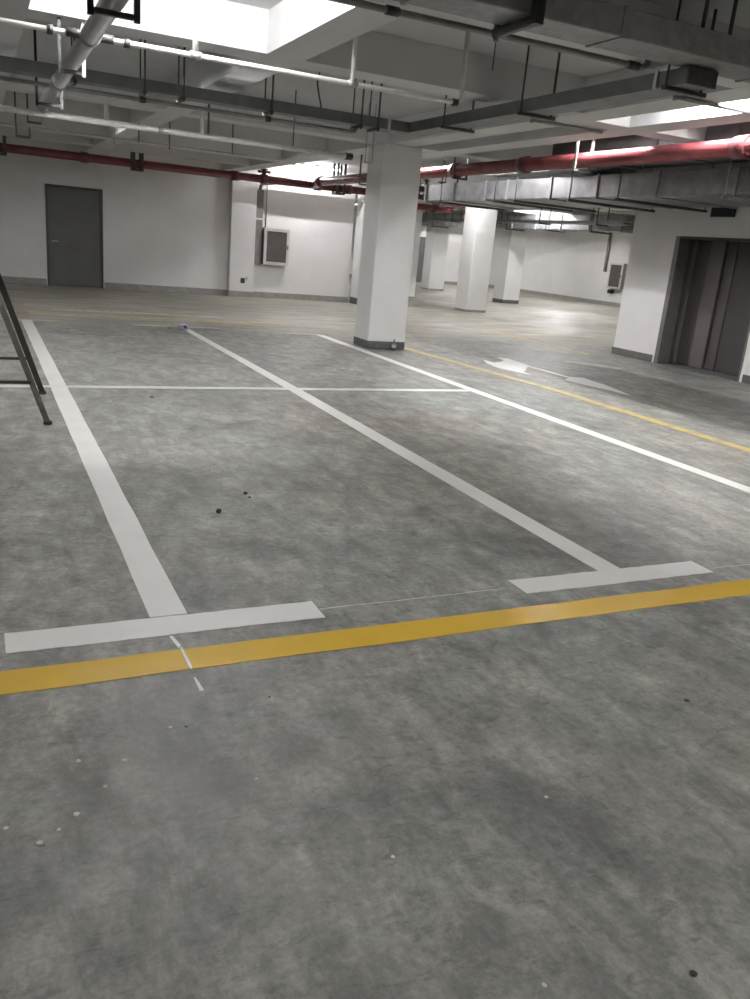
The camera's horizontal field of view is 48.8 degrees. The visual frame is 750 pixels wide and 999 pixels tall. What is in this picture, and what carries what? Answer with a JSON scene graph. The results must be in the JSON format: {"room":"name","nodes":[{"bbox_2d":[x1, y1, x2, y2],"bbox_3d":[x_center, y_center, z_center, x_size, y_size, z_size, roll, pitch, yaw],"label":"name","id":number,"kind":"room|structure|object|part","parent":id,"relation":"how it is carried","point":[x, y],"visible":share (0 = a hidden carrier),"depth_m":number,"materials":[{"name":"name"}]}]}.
{"room":"parking garage","nodes":[
{"label":"parking garage","id":0,"kind":"room"},
{"bbox_2d":[0,135,355,296],"bbox_3d":[-11.659,-9.400,26.816,16.460,3.420,17.620,-3,19,-25],"label":"wall","id":1,"kind":"structure","parent":0,"point":[161,228],"depth_m":20.99,"materials":[{"name":"white paint"}]},
{"bbox_2d":[45,184,103,287],"bbox_3d":[-7.281,-6.357,20.056,1.300,2.320,0.136,-3,19,-25],"label":"door","id":2,"kind":"structure","parent":1,"relation":"in","point":[74,215],"depth_m":20.04,"materials":[{"name":"grey paint"}]},
{"bbox_2d":[2,276,347,302],"bbox_3d":[-8.173,-5.227,19.821,16.460,0.150,0.235,-3,19,-25],"label":"baseboard","id":3,"kind":"structure","parent":1,"relation":"attached to","point":[6,279],"depth_m":21.58,"materials":[{"name":"grey paint"}]},
{"bbox_2d":[254,184,274,264],"bbox_3d":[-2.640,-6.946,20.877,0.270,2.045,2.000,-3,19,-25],"label":"riser trunking","id":4,"kind":"object","parent":1,"relation":"attached to","point":[260,193],"visible":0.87,"depth_m":21.61,"materials":[{"name":"grey metal"}]},
{"bbox_2d":[265,185,267,226],"bbox_3d":[-2.834,-7.771,21.637,0.026,1.240,0.026,4,17,-4],"label":"conduit","id":5,"kind":"object","parent":1,"relation":"attached to","point":[267,185],"visible":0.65,"depth_m":21.64,"materials":[{"name":"white metal"}]},
{"bbox_2d":[261,228,289,265],"bbox_3d":[-2.648,-6.712,21.972,0.700,0.920,0.255,-3,19,-25],"label":"electrical box","id":6,"kind":"object","parent":1,"relation":"attached to","point":[275,242],"visible":1,"depth_m":21.89,"materials":[{"name":"grey metal"}]},
{"bbox_3d":[-2.615,-6.688,21.903,0.550,0.770,0.015,-3,19,-25],"label":"door panel","id":7,"kind":"part","parent":6,"relation":"part of","materials":[{"name":"grey metal"}]},
{"bbox_2d":[0,277,749,998],"bbox_3d":[1.023,-3.856,18.667,32.600,0.200,46.100,-3,19,-25],"label":"floor","id":8,"kind":"structure","parent":0,"point":[188,875],"depth_m":3.18,"materials":[{"name":"concrete"}]},
{"bbox_2d":[12,301,31,318],"bbox_3d":[-6.170,-3.313,14.410,0.197,0.002,2.940,-3,19,-25],"label":"parking line","id":9,"kind":"object","parent":8,"relation":"on","point":[19,306],"visible":1,"depth_m":14.29,"materials":[{"name":"white paint"}]},
{"bbox_2d":[0,274,51,424],"bbox_3d":[-3.413,-1.647,6.601,1.504,1.860,1.304,-3,19,-25],"label":"ladder","id":10,"kind":"object","parent":8,"relation":"on","point":[46,421],"visible":1,"depth_m":6.59,"materials":[{"name":"metal"}]},
{"bbox_3d":[-3.160,-1.747,7.067,0.056,1.822,0.893,10,18,17],"label":"leg","id":11,"kind":"part","parent":10,"relation":"part of","materials":[{"name":"black metal"}]},
{"bbox_2d":[0,318,57,320],"bbox_3d":[-5.742,-2.836,12.979,1.450,0.002,0.126,-3,19,-25],"label":"parking line","id":12,"kind":"object","parent":8,"relation":"on","point":[0,318],"visible":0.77,"depth_m":13.13,"materials":[{"name":"white paint"}]},
{"bbox_2d":[36,840,43,844],"bbox_3d":[-0.885,0.907,2.184,0.020,0.005,0.020,-3,19,-25],"label":"chip","id":13,"kind":"object","parent":8,"relation":"on","point":[40,842],"visible":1,"depth_m":2.18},
{"bbox_2d":[21,320,186,617],"bbox_3d":[-3.183,-1.164,8.274,0.162,0.002,11.050,-3,19,-25],"label":"parking line","id":14,"kind":"object","parent":8,"relation":"on","point":[158,595],"visible":1,"depth_m":4.82,"materials":[{"name":"white paint"}]},
{"bbox_2d":[52,308,219,316],"bbox_3d":[-4.433,-3.520,15.601,3.100,0.002,0.187,-3,19,-25],"label":"parking line","id":15,"kind":"object","parent":8,"relation":"on","point":[52,308],"visible":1,"depth_m":15.53,"materials":[{"name":"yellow paint"}]},
{"bbox_2d":[7,311,277,323],"bbox_3d":[-6.697,-3.123,13.632,10.700,0.002,0.157,-3,19,-25],"label":"lane line","id":16,"kind":"object","parent":8,"relation":"on","point":[7,311],"visible":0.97,"depth_m":14.82,"materials":[{"name":"yellow paint"}]},
{"bbox_2d":[4,601,324,653],"bbox_3d":[-0.840,0.524,3.453,1.290,0.003,0.177,-3,19,-25],"label":"parking line","id":17,"kind":"object","parent":8,"relation":"on","point":[34,640],"visible":1,"depth_m":3.42,"materials":[{"name":"white paint"}]},
{"bbox_2d":[133,324,219,328],"bbox_3d":[-3.347,-2.929,13.992,1.450,0.002,0.126,-3,19,-25],"label":"parking line","id":18,"kind":"object","parent":8,"relation":"on","point":[133,324],"visible":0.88,"depth_m":13.93,"materials":[{"name":"white paint"}]},
{"bbox_2d":[178,324,188,328],"bbox_3d":[-3.175,-2.870,13.711,0.175,0.086,0.181,10,17,14],"label":"wrapper","id":19,"kind":"object","parent":8,"relation":"on","point":[181,326],"visible":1,"depth_m":13.64,"materials":[{"name":"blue plastic"}]},
{"bbox_2d":[169,636,203,690],"bbox_3d":[-0.722,0.620,3.171,0.026,0.004,0.451,-4,19,-27],"label":"drip","id":20,"kind":"object","parent":8,"relation":"on","point":[173,639],"visible":1,"depth_m":3.19,"materials":[{"name":"white paint"}]},
{"bbox_2d":[0,385,470,391],"bbox_3d":[-2.875,-1.122,8.229,8.860,0.002,0.137,-3,19,-25],"label":"parking line","id":21,"kind":"object","parent":8,"relation":"on","point":[18,386],"visible":0.98,"depth_m":8.87,"materials":[{"name":"white paint"}]},
{"bbox_2d":[280,332,320,334],"bbox_3d":[-1.305,-2.926,14.588,0.750,0.002,0.127,-3,19,-25],"label":"parking line","id":22,"kind":"object","parent":8,"relation":"on","point":[280,332],"visible":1,"depth_m":14.59,"materials":[{"name":"white paint"}]},
{"bbox_2d":[349,187,365,304],"bbox_3d":[-0.182,-6.966,22.850,0.662,3.079,0.562,-3,19,-25],"label":"concrete column","id":23,"kind":"structure","parent":8,"relation":"on","point":[361,198],"depth_m":22.74,"materials":[{"name":"white paint"}]},
{"bbox_2d":[0,579,749,694],"bbox_3d":[0.169,0.569,3.605,16.300,0.002,0.172,-3,19,-25],"label":"lane line","id":24,"kind":"object","parent":8,"relation":"on","point":[102,670],"visible":1,"depth_m":3.45,"materials":[{"name":"yellow paint"}]},
{"bbox_2d":[353,143,422,349],"bbox_3d":[0.191,-4.000,13.266,0.672,3.079,0.582,-3,19,-25],"label":"concrete column","id":25,"kind":"structure","parent":8,"relation":"on","point":[393,177],"depth_m":13.03,"materials":[{"name":"white paint"}]},
{"bbox_2d":[391,338,395,350],"bbox_3d":[0.308,-2.512,13.395,0.070,0.190,0.070,-3,19,-25],"label":"plastic bottle","id":26,"kind":"object","parent":8,"relation":"on","point":[393,342],"visible":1,"depth_m":13.37,"materials":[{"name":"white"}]},
{"bbox_2d":[184,328,619,570],"bbox_3d":[-0.964,-1.262,9.252,0.163,0.002,10.961,-3,19,-25],"label":"parking line","id":27,"kind":"object","parent":8,"relation":"on","point":[580,553],"visible":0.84,"depth_m":6.03,"materials":[{"name":"white paint"}]},
{"bbox_2d":[320,588,505,608],"bbox_3d":[0.205,0.470,3.940,1.003,0.001,0.012,-3,19,-25],"label":"chalk line","id":28,"kind":"object","parent":8,"relation":"on","point":[501,588],"visible":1,"depth_m":3.93,"materials":[{"name":"grey"}]},
{"bbox_2d":[409,210,422,297],"bbox_3d":[1.087,-8.491,28.206,0.632,3.079,0.612,-3,19,-25],"label":"concrete column","id":29,"kind":"structure","parent":8,"relation":"on","point":[419,212],"depth_m":28.05,"materials":[{"name":"white paint"}]},
{"bbox_2d":[421,226,449,290],"bbox_3d":[2.623,-10.649,35.713,0.762,3.079,0.712,-3,19,-25],"label":"concrete column","id":30,"kind":"structure","parent":8,"relation":"on","point":[436,243],"depth_m":35.52,"materials":[{"name":"white paint"}]},
{"bbox_2d":[454,207,497,312],"bbox_3d":[2.939,-7.057,24.071,0.672,3.079,0.712,-3,19,-25],"label":"concrete column","id":31,"kind":"structure","parent":8,"relation":"on","point":[479,227],"depth_m":23.85,"materials":[{"name":"white paint"}]},
{"bbox_2d":[492,229,527,303],"bbox_3d":[5.009,-8.840,30.511,0.712,3.079,0.712,-3,19,-25],"label":"concrete column","id":32,"kind":"structure","parent":8,"relation":"on","point":[512,246],"depth_m":30.34,"materials":[{"name":"white paint"}]},
{"bbox_2d":[317,335,749,492],"bbox_3d":[1.449,-1.164,9.648,0.156,0.002,11.650,-3,19,-25],"label":"parking line","id":33,"kind":"object","parent":8,"relation":"on","point":[584,430],"visible":1,"depth_m":8.44,"materials":[{"name":"white paint"}]},
{"bbox_2d":[488,331,590,354],"bbox_3d":[3.285,-3.217,16.901,0.147,0.002,3.400,-3,19,-25],"label":"lane line","id":34,"kind":"object","parent":8,"relation":"on","point":[488,331],"visible":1,"depth_m":16.68,"materials":[{"name":"yellow paint"}]},
{"bbox_2d":[484,357,630,395],"bbox_3d":[2.514,-1.848,12.198,1.000,0.002,3.290,-3,19,-25],"label":"arrow marking","id":35,"kind":"object","parent":8,"relation":"on","point":[507,364],"visible":1,"depth_m":12.39,"materials":[{"name":"white paint"}]},
{"bbox_2d":[404,347,749,452],"bbox_3d":[2.427,-1.299,10.377,0.374,0.002,10.648,-4,19,-26],"label":"lane line","id":36,"kind":"object","parent":8,"relation":"on","point":[726,443],"visible":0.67,"depth_m":9.89,"materials":[{"name":"yellow paint"}]},
{"bbox_2d":[561,360,620,369],"bbox_3d":[3.648,-2.273,13.924,1.041,0.002,0.355,12,18,22],"label":"smear","id":37,"kind":"object","parent":8,"relation":"on","point":[582,363],"visible":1,"depth_m":13.89,"materials":[{"name":"white paint"}]},
{"bbox_2d":[508,561,712,593],"bbox_3d":[1.294,0.412,4.449,1.265,0.003,0.176,-3,19,-25],"label":"parking line","id":38,"kind":"object","parent":8,"relation":"on","point":[648,572],"visible":1,"depth_m":4.42,"materials":[{"name":"white paint"}]},
{"bbox_2d":[689,970,697,976],"bbox_3d":[0.756,1.124,1.961,0.019,0.005,0.017,13,19,23],"label":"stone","id":39,"kind":"object","parent":8,"relation":"on","point":[693,973],"visible":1,"depth_m":1.96,"materials":[{"name":"black stone"}]},
{"bbox_2d":[15,0,749,173],"bbox_3d":[1.340,-7.353,17.597,32.600,0.300,46.100,-3,19,-25],"label":"ceiling","id":40,"kind":"structure","parent":0,"point":[108,58],"depth_m":9.51,"materials":[{"name":"white paint"}]},
{"bbox_2d":[14,91,30,138],"bbox_3d":[-5.074,-5.620,11.886,0.202,0.780,0.030,-3,19,-25],"label":"hanger","id":41,"kind":"object","parent":40,"relation":"hanging from","point":[16,135],"visible":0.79,"depth_m":11.92,"materials":[{"name":"metal"}]},
{"bbox_2d":[26,93,41,124],"bbox_3d":[-4.919,-5.727,11.923,0.204,0.570,0.030,-3,19,-25],"label":"hanger","id":42,"kind":"object","parent":40,"relation":"hanging from","point":[28,121],"visible":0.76,"depth_m":11.95,"materials":[{"name":"metal"}]},
{"bbox_2d":[33,30,62,108],"bbox_3d":[-3.399,-4.486,8.608,0.272,0.740,0.040,-3,19,-25],"label":"hanger","id":43,"kind":"object","parent":40,"relation":"hanging from","point":[37,103],"visible":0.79,"depth_m":8.63,"materials":[{"name":"metal"}]},
{"bbox_2d":[57,17,85,77],"bbox_3d":[-2.406,-3.765,6.546,0.207,0.740,0.040,-3,19,-25],"label":"hanger","id":44,"kind":"object","parent":40,"relation":"hanging from","point":[61,70],"visible":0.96,"depth_m":6.59,"materials":[{"name":"metal"}]},
{"bbox_2d":[87,0,140,23],"bbox_3d":[-1.446,-3.074,4.574,0.288,0.740,0.040,-3,19,-25],"label":"hanger","id":45,"kind":"object","parent":40,"relation":"hanging from","point":[135,17],"visible":1,"depth_m":4.67,"materials":[{"name":"metal"}]},
{"bbox_2d":[36,0,128,113],"bbox_3d":[-0.301,-1.980,2.257,0.310,0.151,17.114,-3,19,-25],"label":"pipe","id":46,"kind":"object","parent":45,"relation":"hanging from","point":[91,33],"visible":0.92,"depth_m":5.69,"materials":[{"name":"grey plastic"}]},
{"bbox_2d":[0,121,246,155],"bbox_3d":[-7.051,-5.638,11.152,11.000,0.660,0.022,-3,19,-25],"label":"conduit","id":47,"kind":"object","parent":40,"relation":"hanging from","point":[138,140],"visible":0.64,"depth_m":12.80,"materials":[{"name":"metal"}]},
{"bbox_2d":[0,90,352,159],"bbox_3d":[-5.534,-4.708,8.718,11.600,0.749,0.090,-3,19,-25],"label":"pipe","id":48,"kind":"object","parent":40,"relation":"hanging from","point":[160,130],"visible":0.84,"depth_m":10.25,"materials":[{"name":"white metal"}]},
{"bbox_2d":[0,136,365,194],"bbox_3d":[-7.139,-7.478,17.225,16.150,0.710,0.280,-3,19,-25],"label":"pipe","id":49,"kind":"object","parent":40,"relation":"hanging from","point":[139,165],"visible":0.77,"depth_m":18.44,"materials":[{"name":"red metal"}]},
{"bbox_2d":[0,0,469,105],"bbox_3d":[-4.058,-3.346,4.574,10.638,0.672,0.064,-3,19,-25],"label":"pipe","id":50,"kind":"object","parent":40,"relation":"hanging from","point":[193,54],"visible":0.97,"depth_m":6.13,"materials":[{"name":"white metal"}]},
{"bbox_2d":[296,163,336,170],"bbox_3d":[-1.423,-8.364,20.797,1.200,0.073,0.060,-3,19,-25],"label":"ceiling lamp","id":51,"kind":"object","parent":40,"relation":"attached to","point":[299,164],"visible":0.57,"depth_m":20.75,"materials":[{"name":"white plastic"}]},
{"bbox_2d":[317,72,321,107],"bbox_3d":[-0.591,-4.471,9.053,0.058,0.544,0.216,8,17,10],"label":"loose cable","id":52,"kind":"object","parent":40,"relation":"hanging from","point":[319,72],"visible":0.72,"depth_m":8.99,"materials":[{"name":"metal"}]},
{"bbox_2d":[0,0,718,136],"bbox_3d":[-3.776,-3.606,5.374,11.850,0.595,4.625,-3,19,-25],"label":"cable tray","id":53,"kind":"object","parent":40,"relation":"hanging from","point":[688,80],"visible":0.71,"depth_m":8.10,"materials":[{"name":"grey metal"}]},
{"bbox_2d":[0,76,357,133],"bbox_3d":[-5.137,-3.938,7.129,10.903,0.080,0.064,-3,19,-25],"label":"conduit","id":54,"kind":"object","parent":53,"relation":"hanging from","point":[141,99],"visible":1,"depth_m":8.57,"materials":[{"name":"metal"}]},
{"bbox_2d":[0,55,426,136],"bbox_3d":[-4.743,-4.068,7.275,11.750,0.110,0.220,-3,19,-25],"label":"tray","id":55,"kind":"object","parent":53,"relation":"on","point":[141,86],"depth_m":8.60,"materials":[{"name":"grey metal"}]},
{"bbox_3d":[0.166,-4.297,9.443,0.030,0.150,0.012,-3,19,-25],"label":"joint plate","id":56,"kind":"part","parent":53,"relation":"part of","materials":[{"name":"metal"}]},
{"bbox_2d":[409,66,707,135],"bbox_3d":[1.412,-3.654,7.745,0.250,0.110,4.350,-3,19,-25],"label":"tray","id":57,"kind":"object","parent":53,"relation":"on","point":[688,80],"depth_m":6.98,"materials":[{"name":"grey metal"}]},
{"bbox_3d":[2.069,-3.099,6.091,0.012,0.130,0.030,-3,19,-25],"label":"joint plate","id":58,"kind":"part","parent":53,"relation":"part of","materials":[{"name":"metal"}]},
{"bbox_2d":[364,103,376,163],"bbox_3d":[-0.059,-4.989,11.277,0.120,0.760,0.020,-3,19,-25],"label":"hanger","id":59,"kind":"object","parent":40,"relation":"hanging from","point":[369,103],"visible":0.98,"depth_m":11.31,"materials":[{"name":"metal"}]},
{"bbox_2d":[0,0,749,214],"bbox_3d":[1.312,-7.047,17.691,31.998,0.339,45.460,-3,19,-25],"label":"ceiling beams","id":60,"kind":"structure","parent":40,"relation":"attached to","point":[314,35],"depth_m":8.27,"materials":[{"name":"white paint"}]},
{"bbox_2d":[328,0,650,70],"bbox_3d":[-3.162,-2.890,3.607,11.400,0.104,0.058,-3,19,-25],"label":"pipe","id":61,"kind":"object","parent":60,"relation":"attached to","point":[390,10],"visible":0.88,"depth_m":5.41,"materials":[{"name":"metal"}]},
{"bbox_2d":[530,118,602,133],"bbox_3d":[2.165,-4.204,9.322,1.002,0.049,0.044,-3,19,-25],"label":"conduit","id":62,"kind":"object","parent":60,"relation":"attached to","point":[532,120],"visible":0.88,"depth_m":9.30,"materials":[{"name":"white metal"}]},
{"bbox_2d":[672,95,749,114],"bbox_3d":[3.250,-3.562,7.545,1.402,0.049,0.044,-3,19,-25],"label":"conduit","id":63,"kind":"object","parent":60,"relation":"attached to","point":[675,97],"visible":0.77,"depth_m":7.42,"materials":[{"name":"white metal"}]},
{"bbox_2d":[417,177,452,212],"bbox_3d":[1.233,-7.496,20.117,1.550,0.915,0.190,-3,19,-25],"label":"pipe","id":64,"kind":"object","parent":40,"relation":"hanging from","point":[435,208],"visible":0.58,"depth_m":20.27,"materials":[{"name":"red metal"}]},
{"bbox_2d":[419,179,457,194],"bbox_3d":[1.549,-7.335,19.162,1.300,0.610,0.240,-3,19,-25],"label":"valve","id":65,"kind":"object","parent":40,"relation":"hanging from","point":[421,188],"visible":0.28,"depth_m":18.97,"materials":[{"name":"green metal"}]},
{"bbox_2d":[418,179,464,208],"bbox_3d":[1.534,-7.382,19.604,1.458,0.780,0.170,-3,19,-25],"label":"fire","id":66,"kind":"object","parent":40,"relation":"hanging from","point":[420,196],"visible":0.3,"depth_m":19.47,"materials":[{"name":"red paint"}]},
{"bbox_2d":[492,42,495,70],"bbox_3d":[0.969,-3.667,6.645,0.009,0.400,0.009,4,17,-4],"label":"hanger","id":67,"kind":"object","parent":40,"relation":"hanging from","point":[495,42],"visible":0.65,"depth_m":6.67,"materials":[{"name":"metal"}]},
{"bbox_2d":[491,0,546,41],"bbox_3d":[0.893,-3.131,5.059,0.060,0.510,0.500,-3,19,-25],"label":"hanger","id":68,"kind":"object","parent":40,"relation":"hanging from","point":[536,18],"visible":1,"depth_m":5.00,"materials":[{"name":"black metal"}]},
{"bbox_2d":[422,206,632,226],"bbox_3d":[2.968,-9.559,27.230,0.400,0.830,16.000,-3,19,-25],"label":"cable tray","id":69,"kind":"object","parent":40,"relation":"hanging from","point":[499,221],"visible":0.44,"depth_m":23.18,"materials":[{"name":"grey metal"}]},
{"bbox_2d":[421,211,635,234],"bbox_3d":[4.503,-10.131,29.639,0.770,0.880,13.800,-3,19,-25],"label":"air duct","id":70,"kind":"object","parent":40,"relation":"hanging from","point":[561,228],"visible":0.53,"depth_m":26.60,"materials":[{"name":"metal"}]},
{"bbox_2d":[310,134,749,188],"bbox_3d":[3.850,-3.891,8.684,0.349,0.665,25.834,-3,19,-25],"label":"pipe","id":71,"kind":"object","parent":40,"relation":"hanging from","point":[738,147],"visible":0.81,"depth_m":10.79,"materials":[{"name":"metal"}]},
{"bbox_2d":[392,0,749,82],"bbox_3d":[-0.149,-3.117,4.582,9.900,0.438,0.360,-3,19,-25],"label":"air duct","id":72,"kind":"object","parent":40,"relation":"hanging from","point":[599,24],"visible":1,"depth_m":5.34,"materials":[{"name":"metal"}]},
{"bbox_2d":[424,160,749,212],"bbox_3d":[6.674,-3.510,8.595,1.880,0.850,23.100,-3,19,-25],"label":"air duct","id":73,"kind":"object","parent":40,"relation":"hanging from","point":[690,190],"visible":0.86,"depth_m":13.22,"materials":[{"name":"metal"}]},
{"bbox_2d":[552,122,749,169],"bbox_3d":[6.519,-2.670,5.143,1.040,0.465,16.800,-3,19,-25],"label":"air duct","id":74,"kind":"object","parent":40,"relation":"hanging from","point":[726,131],"visible":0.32,"depth_m":10.76,"materials":[{"name":"metal"}]},
{"bbox_2d":[350,211,462,281],"bbox_3d":[-0.911,-12.848,41.269,15.540,3.420,0.300,-3,19,-25],"label":"wall","id":75,"kind":"structure","parent":0,"point":[455,234],"depth_m":43.41,"materials":[{"name":"white paint"}]},
{"bbox_2d":[416,237,425,281],"bbox_3d":[2.392,-12.411,42.809,1.020,2.260,0.070,-3,19,-25],"label":"door","id":76,"kind":"structure","parent":75,"relation":"in","point":[422,239],"depth_m":42.78,"materials":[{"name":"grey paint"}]},
{"bbox_2d":[489,228,631,302],"bbox_3d":[15.795,-6.344,24.967,0.300,3.420,45.500,-3,19,-25],"label":"wall","id":77,"kind":"structure","parent":0,"point":[568,263],"depth_m":38.45,"materials":[{"name":"white paint"}]},
{"bbox_2d":[603,232,612,271],"bbox_3d":[10.137,-10.787,35.991,0.140,1.680,0.140,-3,19,-25],"label":"riser trunking","id":78,"kind":"object","parent":77,"relation":"attached to","point":[610,236],"visible":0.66,"depth_m":35.96,"materials":[{"name":"grey metal"}]},
{"bbox_2d":[606,263,626,289],"bbox_3d":[10.384,-9.598,35.507,0.275,1.060,0.850,-3,19,-25],"label":"electrical box","id":79,"kind":"object","parent":77,"relation":"attached to","point":[617,271],"visible":0.98,"depth_m":35.37,"materials":[{"name":"grey metal"}]},
{"bbox_3d":[10.303,-9.594,35.469,0.015,0.910,0.700,-3,19,-25],"label":"door panel","id":80,"kind":"part","parent":79,"relation":"part of","materials":[{"name":"grey metal"}]},
{"bbox_2d":[613,207,749,381],"bbox_3d":[14.947,-1.987,10.476,13.900,3.420,18.720,-3,19,-25],"label":"wall","id":81,"kind":"structure","parent":0,"point":[654,234],"depth_m":14.98,"materials":[{"name":"white paint"}]},
{"bbox_2d":[349,274,749,383],"bbox_3d":[8.487,-4.417,22.094,15.540,0.160,45.500,-3,19,-25],"label":"baseboard","id":82,"kind":"structure","parent":81,"relation":"attached to","point":[350,275],"depth_m":36.06,"materials":[{"name":"grey paint"}]},
{"bbox_2d":[658,362,737,380],"bbox_3d":[6.399,-2.257,14.670,2.000,0.012,1.960,-3,19,-25],"label":"trim","id":83,"kind":"structure","parent":81,"relation":"attached to","point":[676,365],"depth_m":14.34,"materials":[{"name":"grey paint"}]},
{"bbox_2d":[653,236,749,381],"bbox_3d":[5.702,-3.262,13.979,0.272,2.210,1.960,-3,19,-25],"label":"frame","id":84,"kind":"object","parent":81,"relation":"attached to","point":[682,243],"visible":0.89,"depth_m":14.67,"materials":[{"name":"grey metal"}]},
{"bbox_3d":[5.810,-4.285,13.633,0.272,0.040,1.830,-3,19,-25],"label":"head rail","id":85,"kind":"part","parent":84,"relation":"part of","materials":[{"name":"grey metal"}]},
{"bbox_2d":[669,240,749,375],"bbox_3d":[6.031,-3.317,14.102,0.109,2.260,2.173,-4,19,-27],"label":"door","id":86,"kind":"structure","parent":81,"relation":"in","point":[706,259],"depth_m":14.32,"materials":[{"name":"grey metal"}]},
{"bbox_3d":[5.574,-3.614,14.936,0.060,2.260,0.160,-3,19,-25],"label":"rail","id":87,"kind":"part","parent":86,"relation":"part of","materials":[{"name":"grey metal"}]},
{"bbox_2d":[710,207,735,216],"bbox_3d":[5.685,-4.706,13.495,0.054,0.180,0.490,-3,19,-25],"label":"exit sign","id":88,"kind":"object","parent":81,"relation":"attached to","point":[721,211],"visible":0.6,"depth_m":13.47,"materials":[{"name":"black plastic"}]},
{"bbox_2d":[704,242,728,362],"bbox_3d":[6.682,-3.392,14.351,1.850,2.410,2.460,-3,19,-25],"label":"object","id":89,"kind":"structure","parent":0,"point":[728,242],"depth_m":15.40,"materials":[{"name":"paint"}]}
]}

